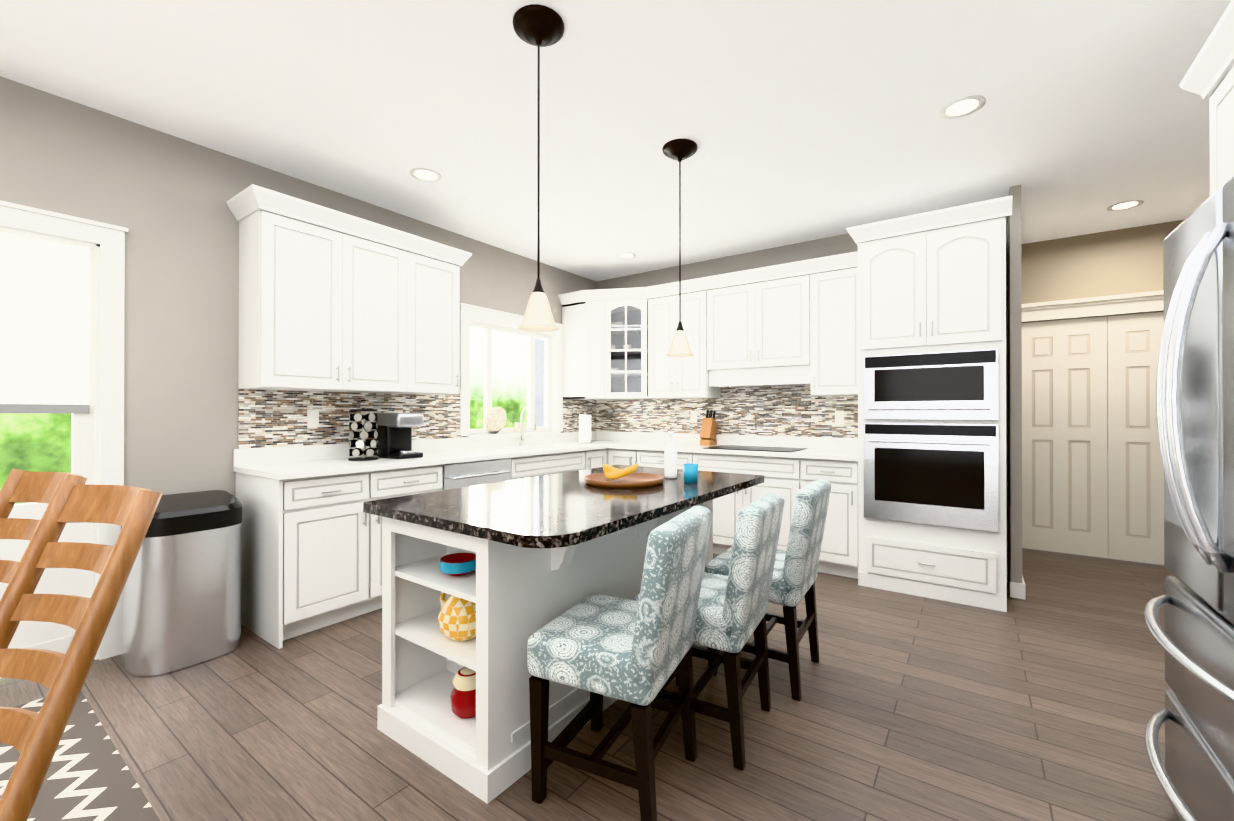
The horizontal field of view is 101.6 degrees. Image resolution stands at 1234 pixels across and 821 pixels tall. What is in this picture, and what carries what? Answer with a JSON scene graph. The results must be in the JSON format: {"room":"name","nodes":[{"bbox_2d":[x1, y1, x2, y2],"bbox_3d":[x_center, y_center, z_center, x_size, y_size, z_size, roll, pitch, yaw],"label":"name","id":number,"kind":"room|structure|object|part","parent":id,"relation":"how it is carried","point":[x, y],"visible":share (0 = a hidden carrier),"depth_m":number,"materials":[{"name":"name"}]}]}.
{"room":"kitchen","nodes":[
{"label":"kitchen","id":0,"kind":"room"},
{"bbox_2d":[0,76,595,495],"bbox_3d":[-2.462,-0.129,2.807,0.140,2.740,7.740,0,0,36],"label":"wall","id":1,"kind":"structure","parent":0,"point":[162,196],"depth_m":2.75,"materials":[{"name":"paint"}]},
{"bbox_2d":[0,231,93,653],"bbox_3d":[-3.203,0.198,1.781,0.045,2.038,1.886,0,0,36],"label":"window","id":2,"kind":"structure","parent":1,"relation":"in","point":[52,636],"depth_m":2.46,"materials":[{"name":"white"}]},
{"bbox_2d":[0,232,89,413],"bbox_3d":[-3.171,-0.400,1.760,0.012,0.825,1.850,0,0,36],"label":"blind","id":3,"kind":"object","parent":2,"relation":"attached to","point":[44,325],"visible":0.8,"depth_m":2.39,"materials":[{"name":"white fabric"}]},
{"bbox_2d":[0,201,127,659],"bbox_3d":[-3.184,0.151,1.767,0.172,2.173,2.104,0,0,36],"label":"door frame","id":4,"kind":"structure","parent":1,"relation":"attached to","point":[105,241],"depth_m":2.52,"materials":[{"name":"white wood"}]},
{"bbox_2d":[234,188,353,391],"bbox_3d":[-1.967,-0.673,3.098,0.320,1.090,0.505,0,0,36],"label":"upper cabinet","id":5,"kind":"object","parent":1,"relation":"attached to","point":[296,278],"depth_m":2.95,"materials":[{"name":"white wood"}]},
{"bbox_2d":[330,216,417,395],"bbox_3d":[-1.728,-0.672,3.434,0.320,1.090,0.560,0,0,36],"label":"upper cabinet","id":6,"kind":"object","parent":1,"relation":"attached to","point":[385,277],"depth_m":3.39,"materials":[{"name":"white wood"}]},
{"bbox_2d":[234,432,597,463],"bbox_3d":[-1.240,0.281,4.373,0.020,0.100,3.481,0,0,36],"label":"backsplash","id":7,"kind":"structure","parent":1,"relation":"attached to","point":[288,451],"depth_m":3.45,"materials":[{"name":"white stone"}]},
{"bbox_2d":[418,236,461,395],"bbox_3d":[-1.488,-0.671,3.770,0.320,1.090,0.505,0,0,36],"label":"upper cabinet","id":8,"kind":"object","parent":1,"relation":"attached to","point":[438,280],"depth_m":3.72,"materials":[{"name":"white wood"}]},
{"bbox_2d":[459,303,563,438],"bbox_3d":[-1.000,-0.329,4.817,0.185,1.153,1.304,0,0,36],"label":"window","id":9,"kind":"structure","parent":1,"relation":"in","point":[468,312],"depth_m":4.76,"materials":[{"name":"white wood"}]},
{"bbox_2d":[485,407,505,432],"bbox_3d":[-1.112,0.088,4.620,0.059,0.246,0.250,0,0,36],"label":"plate","id":10,"kind":"object","parent":9,"relation":"on","point":[495,419],"visible":1,"depth_m":4.60,"materials":[{"name":"white ceramic"}]},
{"bbox_2d":[515,423,524,432],"bbox_3d":[-0.927,0.167,4.836,0.084,0.100,0.112,0,0,36],"label":"cup","id":11,"kind":"object","parent":9,"relation":"on","point":[517,427],"visible":0.75,"depth_m":4.79,"materials":[{"name":"white ceramic"}]},
{"bbox_2d":[0,548,1177,820],"bbox_3d":[-0.074,1.267,1.810,6.100,0.060,9.300,0,0,36],"label":"floor","id":12,"kind":"structure","parent":0,"point":[1044,700],"depth_m":1.97,"materials":[{"name":"brown wood"}]},
{"bbox_2d":[0,691,159,820],"bbox_3d":[-2.122,1.226,0.171,2.830,0.010,3.050,0,0,36],"label":"rug","id":13,"kind":"object","parent":12,"relation":"on","point":[89,776],"depth_m":1.67,"materials":[{"name":"grey fabric"}]},
{"bbox_2d":[0,469,86,647],"bbox_3d":[-1.445,0.680,0.882,0.511,1.078,0.714,0,0,36],"label":"dining chair","id":14,"kind":"object","parent":13,"relation":"on","point":[20,486],"visible":0.4,"depth_m":1.21,"materials":[{"name":"brown wood"}]},
{"bbox_2d":[0,481,162,820],"bbox_3d":[-1.076,0.679,0.659,0.521,1.078,0.717,0,0,36],"label":"dining chair","id":15,"kind":"object","parent":13,"relation":"on","point":[33,738],"visible":1,"depth_m":0.90,"materials":[{"name":"brown wood"}]},
{"bbox_2d":[121,490,242,676],"bbox_3d":[-2.192,0.838,2.562,0.370,0.796,0.440,0,0,36],"label":"trash can","id":16,"kind":"object","parent":12,"relation":"on","point":[181,600],"visible":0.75,"depth_m":2.43,"materials":[{"name":"silver metal"}]},
{"bbox_2d":[233,468,385,648],"bbox_3d":[-1.845,0.801,3.017,0.607,0.880,0.549,0,0,36],"label":"base cabinet","id":17,"kind":"object","parent":12,"relation":"on","point":[311,555],"depth_m":2.80,"materials":[{"name":"white wood"}]},
{"bbox_2d":[234,440,633,479],"bbox_3d":[-0.987,0.348,4.192,0.640,0.035,3.481,0,0,36],"label":"countertop","id":18,"kind":"structure","parent":17,"relation":"on","point":[293,469],"depth_m":3.30,"materials":[{"name":"white stone"}]},
{"bbox_2d":[348,409,377,460],"bbox_3d":[-1.684,0.159,3.345,0.180,0.335,0.180,0,0,36],"label":"pod carousel","id":19,"kind":"object","parent":18,"relation":"on","point":[363,434],"visible":1,"depth_m":3.30,"materials":[{"name":"black plastic"}]},
{"bbox_2d":[376,413,423,458],"bbox_3d":[-1.520,0.172,3.523,0.300,0.310,0.200,0,0,36],"label":"coffee maker","id":20,"kind":"object","parent":18,"relation":"on","point":[394,436],"visible":0.92,"depth_m":3.46,"materials":[{"name":"black plastic"}]},
{"bbox_2d":[518,408,537,443],"bbox_3d":[-0.804,0.150,4.725,0.207,0.365,0.137,0,0,36],"label":"faucet","id":21,"kind":"object","parent":18,"relation":"on","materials":[{"name":"silver metal"}]},
{"bbox_2d":[550,444,557,447],"bbox_3d":[-0.691,0.451,4.588,0.410,0.192,0.760,0,0,36],"label":"sink","id":22,"kind":"object","parent":18,"relation":"in","point":[551,445],"depth_m":4.98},
{"bbox_2d":[578,412,592,443],"bbox_3d":[-0.321,0.172,5.099,0.150,0.320,0.150,0,0,36],"label":"paper towel","id":23,"kind":"object","parent":18,"relation":"on","point":[585,429],"visible":1,"depth_m":5.04,"materials":[{"name":"white paper"}]},
{"bbox_2d":[386,464,445,498],"bbox_3d":[-1.596,0.803,3.367,0.607,0.880,0.574,0,0,36],"label":"base cabinet","id":24,"kind":"object","parent":12,"relation":"on","point":[400,482],"depth_m":3.26,"materials":[{"name":"white wood"}]},
{"bbox_2d":[446,456,517,489],"bbox_3d":[-1.251,0.804,3.850,0.607,0.880,0.742,0,0,36],"label":"base cabinet","id":25,"kind":"object","parent":12,"relation":"on","point":[481,472],"depth_m":3.68,"materials":[{"name":"white"}]},
{"bbox_2d":[442,459,510,489],"bbox_3d":[-1.018,0.807,3.684,0.119,0.863,0.602,0,0,36],"label":"dishwasher","id":26,"kind":"object","parent":25,"relation":"in","point":[457,474],"depth_m":3.63,"materials":[{"name":"silver metal"}]},
{"bbox_2d":[377,501,712,803],"bbox_3d":[-0.091,0.821,2.397,0.857,0.838,1.690,0,0,36],"label":"kitchen island","id":27,"kind":"object","parent":12,"relation":"on","point":[516,593],"depth_m":1.83,"materials":[{"name":"white wood"}]},
{"bbox_2d":[438,592,475,640],"bbox_3d":[-0.595,0.742,1.902,0.236,0.200,0.184,0,0,36],"label":"pitcher","id":28,"kind":"object","parent":27,"relation":"on","point":[457,618],"visible":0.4,"depth_m":1.81,"materials":[{"name":"yellow ceramic"}]},
{"bbox_2d":[439,553,475,575],"bbox_3d":[-0.598,0.587,1.905,0.141,0.060,0.141,0,0,36],"label":"bowl","id":29,"kind":"object","parent":27,"relation":"on","point":[457,564],"visible":0.9,"depth_m":1.86,"materials":[{"name":"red ceramic"}]},
{"bbox_2d":[450,667,475,718],"bbox_3d":[-0.549,1.038,1.868,0.132,0.157,0.132,0,0,36],"label":"jar","id":30,"kind":"object","parent":27,"relation":"on","point":[463,698],"visible":0.58,"depth_m":1.82,"materials":[{"name":"red ceramic"}]},
{"bbox_2d":[363,465,763,552],"bbox_3d":[-0.087,0.382,2.411,1.015,0.037,1.765,0,0,36],"label":"island countertop","id":31,"kind":"structure","parent":27,"relation":"on","point":[553,513],"depth_m":1.92,"materials":[{"name":"black stone"}]},
{"bbox_2d":[584,472,663,487],"bbox_3d":[0.035,0.349,2.534,0.400,0.030,0.400,0,0,36],"label":"tray","id":32,"kind":"object","parent":31,"relation":"on","point":[637,480],"visible":0.94,"depth_m":2.48,"materials":[{"name":"brown wood"}]},
{"bbox_2d":[603,464,637,479],"bbox_3d":[0.010,0.309,2.551,0.178,0.074,0.149,0,0,36],"label":"bananas","id":33,"kind":"object","parent":32,"relation":"on","point":[611,473],"visible":1,"depth_m":2.51,"materials":[{"name":"yellow food"}]},
{"bbox_2d":[665,432,676,478],"bbox_3d":[0.291,0.239,2.721,0.068,0.250,0.068,0,0,36],"label":"bottle","id":34,"kind":"object","parent":31,"relation":"on","point":[670,461],"visible":1,"depth_m":2.69,"materials":[{"name":"white ceramic"}]},
{"bbox_2d":[683,464,697,482],"bbox_3d":[0.375,0.319,2.563,0.076,0.090,0.076,0,0,36],"label":"cup","id":35,"kind":"object","parent":31,"relation":"on","point":[690,471],"visible":1,"depth_m":2.53,"materials":[{"name":"teal ceramic"}]},
{"bbox_2d":[518,452,581,478],"bbox_3d":[-0.787,0.806,4.500,0.607,0.880,0.984,0,0,36],"label":"base cabinet","id":36,"kind":"object","parent":12,"relation":"on","point":[561,462],"depth_m":4.28,"materials":[{"name":"white wood"}]},
{"bbox_2d":[582,448,609,469],"bbox_3d":[-0.431,0.808,4.943,0.671,0.880,0.414,0,0,36],"label":"base cabinet","id":37,"kind":"object","parent":12,"relation":"on","point":[591,457],"depth_m":4.79,"materials":[{"name":"white wood"}]},
{"bbox_2d":[527,506,711,820],"bbox_3d":[0.024,0.785,1.688,0.495,0.898,0.450,0,0,26],"label":"stool","id":38,"kind":"object","parent":12,"relation":"on","point":[635,653],"visible":1,"depth_m":1.54,"materials":[{"name":"fabric"}]},
{"bbox_3d":[0.024,0.591,1.689,0.555,0.509,0.519,0,0,36],"label":"seat","id":39,"kind":"part","parent":38,"relation":"part of","materials":[{"name":"fabric"}]},
{"bbox_2d":[610,448,641,465],"bbox_3d":[0.223,0.808,5.052,0.414,0.880,0.672,0,0,36],"label":"base cabinet","id":40,"kind":"object","parent":12,"relation":"on","point":[618,456],"depth_m":4.82,"materials":[{"name":"white wood"}]},
{"bbox_2d":[642,452,701,470],"bbox_3d":[0.597,0.808,4.826,0.722,0.880,0.606,0,0,36],"label":"base cabinet","id":41,"kind":"object","parent":12,"relation":"on","point":[649,459],"depth_m":4.50,"materials":[{"name":"white wood"}]},
{"bbox_2d":[633,492,784,770],"bbox_3d":[0.372,0.786,2.002,0.495,0.898,0.450,0,0,30],"label":"stool","id":42,"kind":"object","parent":12,"relation":"on","point":[733,607],"visible":0.71,"depth_m":1.78,"materials":[{"name":"fabric"}]},
{"bbox_3d":[0.372,0.592,2.003,0.533,0.509,0.493,0,0,36],"label":"seat","id":43,"kind":"part","parent":42,"relation":"part of","materials":[{"name":"fabric"}]},
{"bbox_2d":[702,452,809,553],"bbox_3d":[1.211,0.806,4.388,1.052,0.880,0.606,0,0,36],"label":"base cabinet","id":44,"kind":"object","parent":12,"relation":"on","point":[784,477],"depth_m":4.09,"materials":[{"name":"white wood"}]},
{"bbox_2d":[610,440,853,459],"bbox_3d":[1.005,0.349,4.515,2.229,0.035,0.641,0,0,36],"label":"countertop","id":45,"kind":"structure","parent":44,"relation":"on","point":[646,445],"depth_m":4.20,"materials":[{"name":"white stone"}]},
{"bbox_2d":[700,410,717,445],"bbox_3d":[0.887,0.163,4.848,0.100,0.338,0.205,0,0,36],"label":"knife block","id":46,"kind":"object","parent":45,"relation":"on","point":[709,427],"visible":1,"depth_m":4.80,"materials":[{"name":"brown wood"}]},
{"bbox_2d":[710,444,801,451],"bbox_3d":[1.198,0.328,4.371,0.759,0.006,0.490,0,0,36],"label":"cooktop","id":47,"kind":"object","parent":45,"relation":"in","point":[745,447],"depth_m":4.42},
{"bbox_2d":[705,479,830,700],"bbox_3d":[0.731,0.787,2.419,0.514,0.898,0.472,0,0,36],"label":"stool","id":48,"kind":"object","parent":12,"relation":"on","point":[794,577],"visible":0.75,"depth_m":2.18,"materials":[{"name":"fabric"}]},
{"bbox_3d":[0.731,0.593,2.420,0.514,0.509,0.472,0,0,36],"label":"seat","id":49,"kind":"part","parent":48,"relation":"part of","materials":[{"name":"fabric"}]},
{"bbox_2d":[810,460,853,577],"bbox_3d":[1.728,0.805,4.019,0.479,0.880,0.606,0,0,36],"label":"base cabinet","id":50,"kind":"object","parent":12,"relation":"on","point":[836,557],"depth_m":3.72,"materials":[{"name":"white wood"}]},
{"bbox_2d":[854,196,1009,611],"bbox_3d":[2.244,-0.027,3.607,0.838,2.540,0.682,0,0,36],"label":"tall cabinet","id":51,"kind":"object","parent":12,"relation":"on","point":[870,384],"depth_m":3.31,"materials":[{"name":"white wood"}]},
{"bbox_2d":[863,349,998,531],"bbox_3d":[2.039,0.185,3.318,0.758,1.135,0.084,0,0,36],"label":"double wall oven","id":52,"kind":"object","parent":51,"relation":"in","point":[931,416],"depth_m":3.31,"materials":[{"name":"silver metal"}]},
{"bbox_2d":[1144,175,1233,820],"bbox_3d":[1.729,0.339,1.006,0.908,1.768,0.920,0,0,36],"label":"fridge","id":53,"kind":"object","parent":12,"relation":"on","point":[1195,428],"visible":1,"depth_m":1.26,"materials":[{"name":"grey metal"}]},
{"bbox_2d":[1180,0,1233,195],"bbox_3d":[2.151,-0.025,1.052,0.972,2.520,1.582,0,0,36],"label":"wall cabinet","id":54,"kind":"object","parent":12,"relation":"on","point":[1209,73],"visible":0.33,"depth_m":1.79,"materials":[{"name":"white wood"}]},
{"bbox_2d":[0,0,1233,280],"bbox_3d":[-0.074,-1.533,1.820,6.100,0.060,9.300,0,0,36],"label":"ceiling","id":55,"kind":"structure","parent":0,"point":[802,120],"depth_m":2.47,"materials":[{"name":"white paint"}]},
{"bbox_2d":[410,168,441,181],"bbox_3d":[-1.215,-1.496,3.199,0.190,0.004,0.190,0,0,36],"label":"recessed light","id":56,"kind":"object","parent":55,"relation":"in","point":[425,174],"visible":1,"depth_m":3.20,"materials":[{"name":"white plastic"}]},
{"bbox_2d":[512,4,563,331],"bbox_3d":[-0.305,-0.909,1.959,0.200,1.184,0.200,0,0,36],"label":"pendant light","id":57,"kind":"object","parent":55,"relation":"hanging from","point":[538,25],"visible":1,"depth_m":1.93,"materials":[{"name":"black metal"}]},
{"bbox_2d":[616,252,635,258],"bbox_3d":[0.089,-1.490,4.837,0.190,0.004,0.190,0,0,36],"label":"recessed light","id":58,"kind":"object","parent":55,"relation":"in","point":[626,255],"visible":1,"depth_m":4.84,"materials":[{"name":"white plastic"}]},
{"bbox_2d":[662,139,697,356],"bbox_3d":[0.359,-0.906,2.873,0.200,1.184,0.200,0,0,36],"label":"pendant light","id":59,"kind":"object","parent":55,"relation":"hanging from","point":[679,150],"visible":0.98,"depth_m":2.84,"materials":[{"name":"black metal"}]},
{"bbox_2d":[939,95,985,118],"bbox_3d":[1.707,-1.498,2.490,0.190,0.004,0.190,0,0,36],"label":"recessed light","id":60,"kind":"object","parent":55,"relation":"in","point":[962,107],"visible":1,"depth_m":2.49,"materials":[{"name":"white plastic"}]},
{"bbox_2d":[1107,200,1143,210],"bbox_3d":[3.704,-1.494,3.670,0.190,0.004,0.190,0,0,36],"label":"recessed light","id":61,"kind":"object","parent":55,"relation":"in","point":[1124,205],"visible":1,"depth_m":3.67,"materials":[{"name":"white"}]},
{"bbox_2d":[596,216,1007,582],"bbox_3d":[1.272,-0.122,4.811,3.890,2.740,0.140,0,0,36],"label":"wall","id":62,"kind":"structure","parent":0,"point":[823,247],"depth_m":4.68,"materials":[{"name":"paint"}]},
{"bbox_2d":[638,292,681,399],"bbox_3d":[0.519,-0.617,5.037,0.437,0.990,0.362,0,0,36],"label":"upper cabinet","id":63,"kind":"object","parent":62,"relation":"attached to","point":[659,374],"depth_m":4.95,"materials":[{"name":"white wood"}]},
{"bbox_2d":[682,288,729,399],"bbox_3d":[0.791,-0.617,4.868,0.445,0.990,0.321,0,0,36],"label":"upper cabinet","id":64,"kind":"object","parent":62,"relation":"attached to","point":[700,381],"depth_m":4.70,"materials":[{"name":"white wood"}]},
{"bbox_2d":[598,432,853,447],"bbox_3d":[0.933,0.283,4.948,2.849,0.100,0.020,0,0,36],"label":"backsplash","id":65,"kind":"structure","parent":62,"relation":"attached to","point":[662,437],"depth_m":4.73,"materials":[{"name":"white stone"}]},
{"bbox_2d":[714,280,769,371],"bbox_3d":[1.132,-0.743,4.625,0.520,0.740,0.321,0,0,36],"label":"upper cabinet","id":66,"kind":"object","parent":62,"relation":"attached to","point":[737,309],"depth_m":4.47,"materials":[{"name":"white wood"}]},
{"bbox_2d":[762,272,809,371],"bbox_3d":[1.457,-0.744,4.393,0.520,0.740,0.321,0,0,36],"label":"upper cabinet","id":67,"kind":"object","parent":62,"relation":"attached to","point":[785,302],"depth_m":4.23,"materials":[{"name":"white wood"}]},
{"bbox_2d":[798,264,853,399],"bbox_3d":[1.811,-0.620,4.140,0.478,0.990,0.321,0,0,36],"label":"upper cabinet","id":68,"kind":"object","parent":62,"relation":"attached to","point":[830,372],"depth_m":4.02,"materials":[{"name":"white wood"}]},
{"bbox_2d":[709,365,810,387],"bbox_3d":[1.306,-0.296,4.524,0.910,0.153,0.281,0,0,36],"label":"range hood","id":69,"kind":"object","parent":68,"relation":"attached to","point":[784,376],"depth_m":4.42,"materials":[{"name":"white wood"}]},
{"bbox_2d":[1007,185,1021,588],"bbox_3d":[3.094,-0.125,3.965,0.060,2.740,1.520,0,0,36],"label":"wall","id":70,"kind":"structure","parent":0,"point":[1014,400],"depth_m":3.35,"materials":[{"name":"paint"}]},
{"bbox_2d":[1017,575,1024,599],"bbox_3d":[3.115,1.194,3.925,0.015,0.100,1.514,0,0,36],"label":"baseboard","id":71,"kind":"structure","parent":70,"relation":"attached to","point":[1021,586],"depth_m":3.32,"materials":[{"name":"white wood"}]},
{"bbox_2d":[1021,219,1184,322],"bbox_3d":[4.224,-0.125,4.179,1.530,2.740,0.140,0,0,36],"label":"wall","id":72,"kind":"structure","parent":0,"point":[1119,262],"depth_m":4.24,"materials":[{"name":"beige paint"}]},
{"bbox_2d":[1022,290,1162,321],"bbox_3d":[4.107,0.150,4.135,1.386,2.190,0.065,0,0,36],"label":"door frame","id":73,"kind":"structure","parent":72,"relation":"attached to","point":[1111,305],"depth_m":4.21,"materials":[{"name":"white wood"}]},
{"bbox_2d":[1022,312,1163,564],"bbox_3d":[4.117,0.225,4.226,1.192,2.026,0.035,0,0,36],"label":"pantry door","id":74,"kind":"structure","parent":72,"relation":"in","point":[1092,476],"depth_m":4.26,"materials":[{"name":"beige wood"}]},
{"label":"outside","id":75,"kind":"structure","parent":0,"visible":0},
{"bbox_2d":[0,327,526,503],"bbox_3d":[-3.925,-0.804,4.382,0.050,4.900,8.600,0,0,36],"label":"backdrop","id":76,"kind":"structure","parent":75,"point":[44,431],"depth_m":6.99,"materials":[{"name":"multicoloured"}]}
]}

